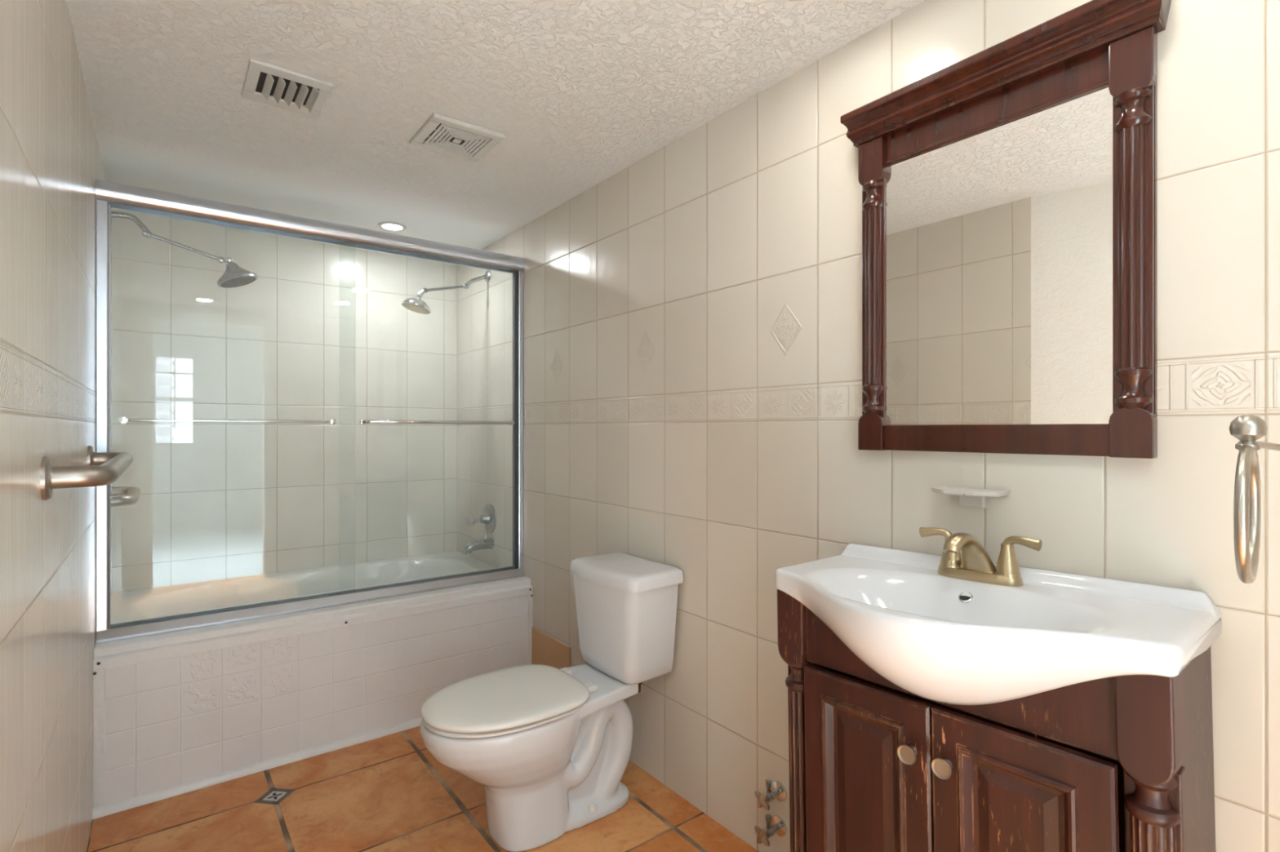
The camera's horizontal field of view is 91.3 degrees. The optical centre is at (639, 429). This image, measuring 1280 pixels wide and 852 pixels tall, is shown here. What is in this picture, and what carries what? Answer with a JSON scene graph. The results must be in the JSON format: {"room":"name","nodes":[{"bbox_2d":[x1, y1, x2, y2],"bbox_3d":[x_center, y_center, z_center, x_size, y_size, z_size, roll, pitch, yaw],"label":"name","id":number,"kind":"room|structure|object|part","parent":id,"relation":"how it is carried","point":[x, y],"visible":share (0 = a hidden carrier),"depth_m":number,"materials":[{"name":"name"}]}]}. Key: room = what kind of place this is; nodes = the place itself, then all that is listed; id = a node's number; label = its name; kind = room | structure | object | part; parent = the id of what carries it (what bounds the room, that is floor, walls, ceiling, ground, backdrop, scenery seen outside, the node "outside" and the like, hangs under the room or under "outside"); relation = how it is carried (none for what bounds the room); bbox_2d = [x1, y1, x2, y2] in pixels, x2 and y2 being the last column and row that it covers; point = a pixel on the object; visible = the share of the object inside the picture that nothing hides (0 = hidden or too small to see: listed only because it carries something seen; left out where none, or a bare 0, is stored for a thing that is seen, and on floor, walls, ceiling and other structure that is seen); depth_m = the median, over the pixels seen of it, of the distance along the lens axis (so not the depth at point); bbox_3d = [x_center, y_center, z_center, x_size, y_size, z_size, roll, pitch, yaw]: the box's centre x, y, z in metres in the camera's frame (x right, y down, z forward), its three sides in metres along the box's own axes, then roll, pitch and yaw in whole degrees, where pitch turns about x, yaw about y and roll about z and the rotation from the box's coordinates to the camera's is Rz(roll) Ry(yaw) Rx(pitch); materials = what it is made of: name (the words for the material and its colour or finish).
{"room":"bathroom","nodes":[
{"label":"bathroom","id":0,"kind":"room"},
{"bbox_2d":[0,0,111,851],"bbox_3d":[-1.579,0.122,1.707,0.100,2.140,2.514,0,0,-37],"label":"wall","id":1,"kind":"structure","parent":0,"point":[51,162],"depth_m":1.12,"materials":[{"name":"beige tile"}]},
{"bbox_2d":[40,445,133,500],"bbox_3d":[-1.286,0.087,1.490,0.102,0.078,0.948,0,0,-37],"label":"grab bar","id":2,"kind":"object","parent":1,"relation":"attached to","point":[103,468],"visible":1,"depth_m":1.14,"materials":[{"name":"metal"}]},
{"bbox_2d":[111,484,140,506],"bbox_3d":[-1.921,0.247,2.320,0.102,0.078,0.498,0,0,-37],"label":"grab bar","id":3,"kind":"object","parent":1,"relation":"attached to","point":[121,496],"visible":0.62,"depth_m":2.20,"materials":[{"name":"metal"}]},
{"bbox_2d":[111,212,257,288],"bbox_3d":[-1.821,-0.718,2.511,0.494,0.254,0.149,0,0,-37],"label":"showerhead","id":4,"kind":"object","parent":1,"relation":"attached to","point":[234,276],"visible":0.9,"depth_m":2.56,"materials":[{"name":"silver metal"}]},
{"bbox_3d":[-1.824,-0.730,2.507,0.269,0.092,0.026,0,0,-37],"label":"extension arm","id":5,"kind":"part","parent":4,"relation":"part of","materials":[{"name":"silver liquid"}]},
{"bbox_2d":[111,208,457,593],"bbox_3d":[-1.675,0.122,3.154,1.507,2.140,0.100,0,0,-37],"label":"wall","id":6,"kind":"structure","parent":0,"point":[323,331],"depth_m":3.02,"materials":[{"name":"beige tile"}]},
{"bbox_2d":[86,725,759,851],"bbox_3d":[-0.636,1.242,1.385,2.207,0.100,4.172,0,0,-37],"label":"floor","id":7,"kind":"structure","parent":0,"point":[387,793],"depth_m":1.92,"materials":[{"name":"tile"}]},
{"bbox_2d":[92,551,533,819],"bbox_3d":[-1.358,0.936,2.740,1.508,0.511,0.935,0,0,-37],"label":"bathtub","id":8,"kind":"object","parent":7,"relation":"on","point":[176,713],"visible":0.88,"depth_m":2.30,"materials":[{"name":"white ceramic"}]},
{"bbox_2d":[111,551,497,623],"bbox_3d":[-1.374,0.874,2.761,1.503,0.360,0.883,0,0,-37],"label":"basin","id":9,"kind":"object","parent":8,"relation":"in","point":[140,604],"depth_m":2.86,"materials":[{"name":"white ceramic"}]},
{"bbox_3d":[-1.125,0.714,2.437,1.507,0.066,0.134,0,0,-37],"label":"trim","id":10,"kind":"part","parent":8,"relation":"part of","materials":[{"name":"white ceramic"}]},
{"bbox_2d":[419,551,683,851],"bbox_3d":[-0.281,0.820,1.925,0.779,0.744,0.399,0,0,-37],"label":"toilet","id":11,"kind":"object","parent":7,"relation":"on","point":[549,748],"visible":1,"depth_m":1.89,"materials":[{"name":"white ceramic"}]},
{"bbox_3d":[-0.396,0.776,1.825,0.466,0.024,0.374,0,0,-37],"label":"seat","id":12,"kind":"part","parent":11,"relation":"part of","materials":[{"name":"white plastic"}]},
{"bbox_3d":[-0.321,0.995,1.882,0.658,0.394,0.365,0,0,-37],"label":"bowl","id":13,"kind":"part","parent":11,"relation":"part of","materials":[{"name":"white ceramic"}]},
{"bbox_3d":[-0.067,0.647,2.092,0.208,0.307,0.368,0,0,-37],"label":"tank","id":14,"kind":"part","parent":11,"relation":"part of","materials":[{"name":"white ceramic"}]},
{"bbox_3d":[-0.065,0.472,2.093,0.223,0.046,0.390,0,0,-37],"label":"tank lid","id":15,"kind":"part","parent":11,"relation":"part of","materials":[{"name":"white ceramic"}]},
{"bbox_2d":[777,589,1215,851],"bbox_3d":[0.596,0.758,1.148,0.301,0.876,0.652,0,-1,-39],"label":"vanity cabinet","id":16,"kind":"object","parent":7,"relation":"on","point":[1118,763],"visible":0.94,"depth_m":1.01,"materials":[{"name":"brown wood"}]},
{"bbox_3d":[0.421,0.759,1.174,0.024,0.558,0.258,0,-1,-39],"label":"door","id":17,"kind":"part","parent":16,"relation":"part of","materials":[{"name":"brown wood"}]},
{"bbox_3d":[0.468,0.562,1.087,0.024,0.033,0.033,0,-1,-39],"label":"knob","id":18,"kind":"part","parent":16,"relation":"part of","materials":[{"name":"beige metal"}]},
{"bbox_3d":[0.506,0.561,1.041,0.024,0.033,0.033,0,-1,-39],"label":"knob","id":19,"kind":"part","parent":16,"relation":"part of","materials":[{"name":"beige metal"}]},
{"bbox_3d":[0.515,0.407,1.091,0.018,0.128,0.524,0,-1,-39],"label":"frieze panel","id":20,"kind":"part","parent":16,"relation":"part of","materials":[{"name":"brown wood"}]},
{"bbox_2d":[775,543,1221,705],"bbox_3d":[0.544,0.361,1.116,0.430,0.215,0.674,0,-1,-39],"label":"sink","id":21,"kind":"object","parent":16,"relation":"in","point":[933,636],"visible":0.96,"depth_m":0.99,"materials":[{"name":"white ceramic"}]},
{"bbox_2d":[919,527,1042,586],"bbox_3d":[0.646,0.242,1.209,0.172,0.099,0.172,0,0,4],"label":"faucet","id":22,"kind":"object","parent":21,"relation":"on","point":[975,564],"visible":1,"depth_m":1.17,"materials":[{"name":"gold metal"}]},
{"bbox_3d":[0.611,0.239,1.267,0.043,0.078,0.081,0,-1,-39],"label":"lever handle","id":23,"kind":"part","parent":22,"relation":"part of","materials":[{"name":"gold metal"}]},
{"bbox_3d":[0.617,0.241,1.181,0.148,0.096,0.080,0,-1,-39],"label":"spout","id":24,"kind":"part","parent":22,"relation":"part of","materials":[{"name":"gold metal"}]},
{"bbox_3d":[0.656,0.281,1.212,0.056,0.018,0.154,0,-1,-39],"label":"plate","id":25,"kind":"part","parent":22,"relation":"part of","materials":[{"name":"gold metal"}]},
{"bbox_3d":[0.700,0.236,1.157,0.043,0.078,0.081,0,-1,-39],"label":"lever handle","id":26,"kind":"part","parent":22,"relation":"part of","materials":[{"name":"gold metal"}]},
{"bbox_3d":[0.586,0.754,0.971,0.024,0.558,0.258,0,-1,-39],"label":"door","id":27,"kind":"part","parent":16,"relation":"part of","materials":[{"name":"brown wood"}]},
{"bbox_2d":[66,0,924,249],"bbox_3d":[-0.636,-0.998,1.385,2.207,0.100,4.172,0,0,-37],"label":"ceiling","id":28,"kind":"structure","parent":0,"point":[580,92],"depth_m":1.72,"materials":[{"name":"white paint"}]},
{"bbox_2d":[240,58,333,118],"bbox_3d":[-0.985,-0.938,1.745,0.196,0.020,0.224,0,0,-37],"label":"ceiling vent","id":29,"kind":"object","parent":28,"relation":"in","point":[264,83],"visible":1,"depth_m":1.73,"materials":[{"name":"white metal"}]},
{"bbox_3d":[-1.020,-0.937,1.713,0.014,0.018,0.134,0,0,-37],"label":"blade","id":30,"kind":"part","parent":29,"relation":"part of","materials":[{"name":"white paint"}]},
{"bbox_3d":[-0.998,-0.937,1.730,0.014,0.018,0.134,0,0,-37],"label":"blade","id":31,"kind":"part","parent":29,"relation":"part of","materials":[{"name":"white paint"}]},
{"bbox_3d":[-0.976,-0.937,1.746,0.014,0.018,0.134,0,0,-37],"label":"blade","id":32,"kind":"part","parent":29,"relation":"part of","materials":[{"name":"white paint"}]},
{"bbox_3d":[-0.954,-0.937,1.763,0.014,0.018,0.134,0,0,-37],"label":"blade","id":33,"kind":"part","parent":29,"relation":"part of","materials":[{"name":"white paint"}]},
{"bbox_3d":[-0.932,-0.937,1.780,0.014,0.018,0.134,0,0,-37],"label":"blade","id":34,"kind":"part","parent":29,"relation":"part of","materials":[{"name":"white paint"}]},
{"bbox_2d":[377,222,406,231],"bbox_3d":[-1.155,-0.945,2.919,0.128,0.006,0.128,0,0,-37],"label":"recessed light","id":35,"kind":"object","parent":28,"relation":"in","point":[390,226],"visible":1,"depth_m":2.91,"materials":[{"name":"white paint"}]},
{"bbox_2d":[409,112,505,162],"bbox_3d":[-0.594,-0.941,2.032,0.232,0.014,0.232,0,0,-37],"label":"exhaust fan","id":36,"kind":"object","parent":28,"relation":"attached to","point":[442,134],"visible":1,"depth_m":2.01,"materials":[{"name":"white paint"}]},
{"bbox_2d":[424,124,490,156],"bbox_3d":[-0.594,-0.936,2.032,0.172,0.004,0.172,0,0,-37],"label":"grille","id":37,"kind":"object","parent":36,"relation":"attached to","point":[450,139],"depth_m":2.03,"materials":[{"name":"white paint"}]},
{"bbox_2d":[457,0,1279,851],"bbox_3d":[0.201,0.122,2.025,0.100,2.140,4.172,0,0,-37],"label":"wall","id":38,"kind":"structure","parent":0,"point":[692,315],"depth_m":1.68,"materials":[{"name":"beige tile"}]},
{"bbox_2d":[95,179,525,644],"bbox_3d":[-1.155,-0.059,2.475,1.507,1.481,0.090,0,0,-37],"label":"shower door frame","id":39,"kind":"object","parent":38,"relation":"attached to","point":[108,195],"visible":1,"depth_m":2.25,"materials":[{"name":"metal"}]},
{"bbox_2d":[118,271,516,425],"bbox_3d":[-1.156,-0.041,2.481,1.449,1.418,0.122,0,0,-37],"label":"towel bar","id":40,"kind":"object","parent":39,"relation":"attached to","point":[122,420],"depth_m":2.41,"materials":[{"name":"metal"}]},
{"bbox_2d":[400,270,490,314],"bbox_3d":[-0.955,-0.693,3.097,0.440,0.265,0.140,0,0,-37],"label":"showerhead","id":41,"kind":"object","parent":38,"relation":"attached to","point":[416,304],"visible":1,"depth_m":3.02,"materials":[{"name":"silver metal"}]},
{"bbox_3d":[-0.959,-0.697,3.094,0.234,0.078,0.026,0,0,-37],"label":"extension arm","id":42,"kind":"part","parent":41,"relation":"part of","materials":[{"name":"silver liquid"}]},
{"bbox_2d":[463,533,493,554],"bbox_3d":[-0.816,0.577,3.153,0.145,0.091,0.060,0,0,-37],"label":"tub spout","id":43,"kind":"object","parent":38,"relation":"attached to","point":[482,544],"visible":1,"depth_m":3.14,"materials":[{"name":"silver metal"}]},
{"bbox_2d":[466,503,496,533],"bbox_3d":[-0.819,0.457,3.176,0.122,0.150,0.150,0,0,-37],"label":"shower valve","id":44,"kind":"object","parent":38,"relation":"attached to","point":[488,518],"visible":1,"depth_m":3.17,"materials":[{"name":"silver metal"}]},
{"bbox_3d":[-0.853,0.462,3.150,0.037,0.053,0.059,0,0,-37],"label":"knob","id":45,"kind":"part","parent":44,"relation":"part of","materials":[{"name":"beige plastic"}]},
{"bbox_3d":[-0.825,0.462,3.172,0.035,0.026,0.026,0,0,-37],"label":"stem","id":46,"kind":"part","parent":44,"relation":"part of","materials":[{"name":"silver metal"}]},
{"bbox_2d":[532,627,570,669],"bbox_3d":[-0.390,1.046,2.710,0.006,0.293,0.334,0,0,-37],"label":"tile","id":47,"kind":"structure","parent":38,"relation":"attached to","point":[546,650],"depth_m":2.71,"materials":[{"name":"orange tile"}]},
{"bbox_2d":[754,814,786,846],"bbox_3d":[0.350,1.074,1.684,0.077,0.068,0.052,0,0,-37],"label":"shutoff valve","id":48,"kind":"object","parent":38,"relation":"attached to","point":[779,827],"visible":1,"depth_m":1.68,"materials":[{"name":"silver metal"}]},
{"bbox_3d":[0.325,1.082,1.665,0.013,0.052,0.052,0,0,-37],"label":"handle","id":49,"kind":"part","parent":48,"relation":"part of","materials":[{"name":"beige metal"}]},
{"bbox_2d":[754,779,786,810],"bbox_3d":[0.350,0.979,1.684,0.077,0.068,0.052,0,0,-37],"label":"shutoff valve","id":50,"kind":"object","parent":38,"relation":"attached to","point":[778,791],"visible":1,"depth_m":1.68,"materials":[{"name":"silver metal"}]},
{"bbox_3d":[0.325,0.987,1.665,0.013,0.052,0.052,0,0,-37],"label":"handle","id":51,"kind":"part","parent":50,"relation":"part of","materials":[{"name":"beige metal"}]},
{"bbox_2d":[930,485,1010,508],"bbox_3d":[0.664,0.141,1.270,0.082,0.038,0.132,0,0,-37],"label":"soap dish","id":52,"kind":"object","parent":38,"relation":"attached to","point":[979,498],"visible":1,"depth_m":1.27,"materials":[{"name":"beige ceramic"}]},
{"bbox_3d":[0.663,0.127,1.269,0.080,0.010,0.132,0,0,-37],"label":"dish plate","id":53,"kind":"part","parent":52,"relation":"part of","materials":[{"name":"white ceramic"}]},
{"bbox_2d":[840,0,1171,458],"bbox_3d":[0.685,-0.344,1.258,0.082,0.786,0.598,0,0,-37],"label":"wall mirror","id":54,"kind":"object","parent":38,"relation":"attached to","point":[1010,188],"visible":1,"depth_m":1.21,"materials":[{"name":"brown wood"}]},
{"bbox_3d":[0.695,0.019,1.266,0.015,0.057,0.430,0,0,-37],"label":"rail","id":55,"kind":"part","parent":54,"relation":"part of","materials":[{"name":"brown wood"}]},
{"bbox_2d":[884,85,1112,425],"bbox_3d":[0.700,-0.307,1.270,0.004,0.608,0.444,0,0,-37],"label":"mirror glass","id":56,"kind":"object","parent":54,"relation":"on","point":[998,228],"depth_m":1.24,"materials":[{"name":"silver mirror"}]},
{"bbox_3d":[0.680,-0.704,1.255,0.070,0.067,0.598,0,0,-37],"label":"crown moulding","id":57,"kind":"part","parent":54,"relation":"part of","materials":[{"name":"brown wood"}]},
{"bbox_2d":[1229,414,1279,583],"bbox_3d":[0.861,0.090,0.838,0.327,0.218,0.072,0,0,-21],"label":"towel ring","id":58,"kind":"object","parent":38,"relation":"attached to","point":[1247,428],"visible":1,"depth_m":0.79,"materials":[{"name":"silver metal"}]},
{"bbox_3d":[0.901,0.038,0.847,0.232,0.048,0.013,0,0,-19],"label":"arm","id":59,"kind":"part","parent":58,"relation":"part of","materials":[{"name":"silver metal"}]}
]}

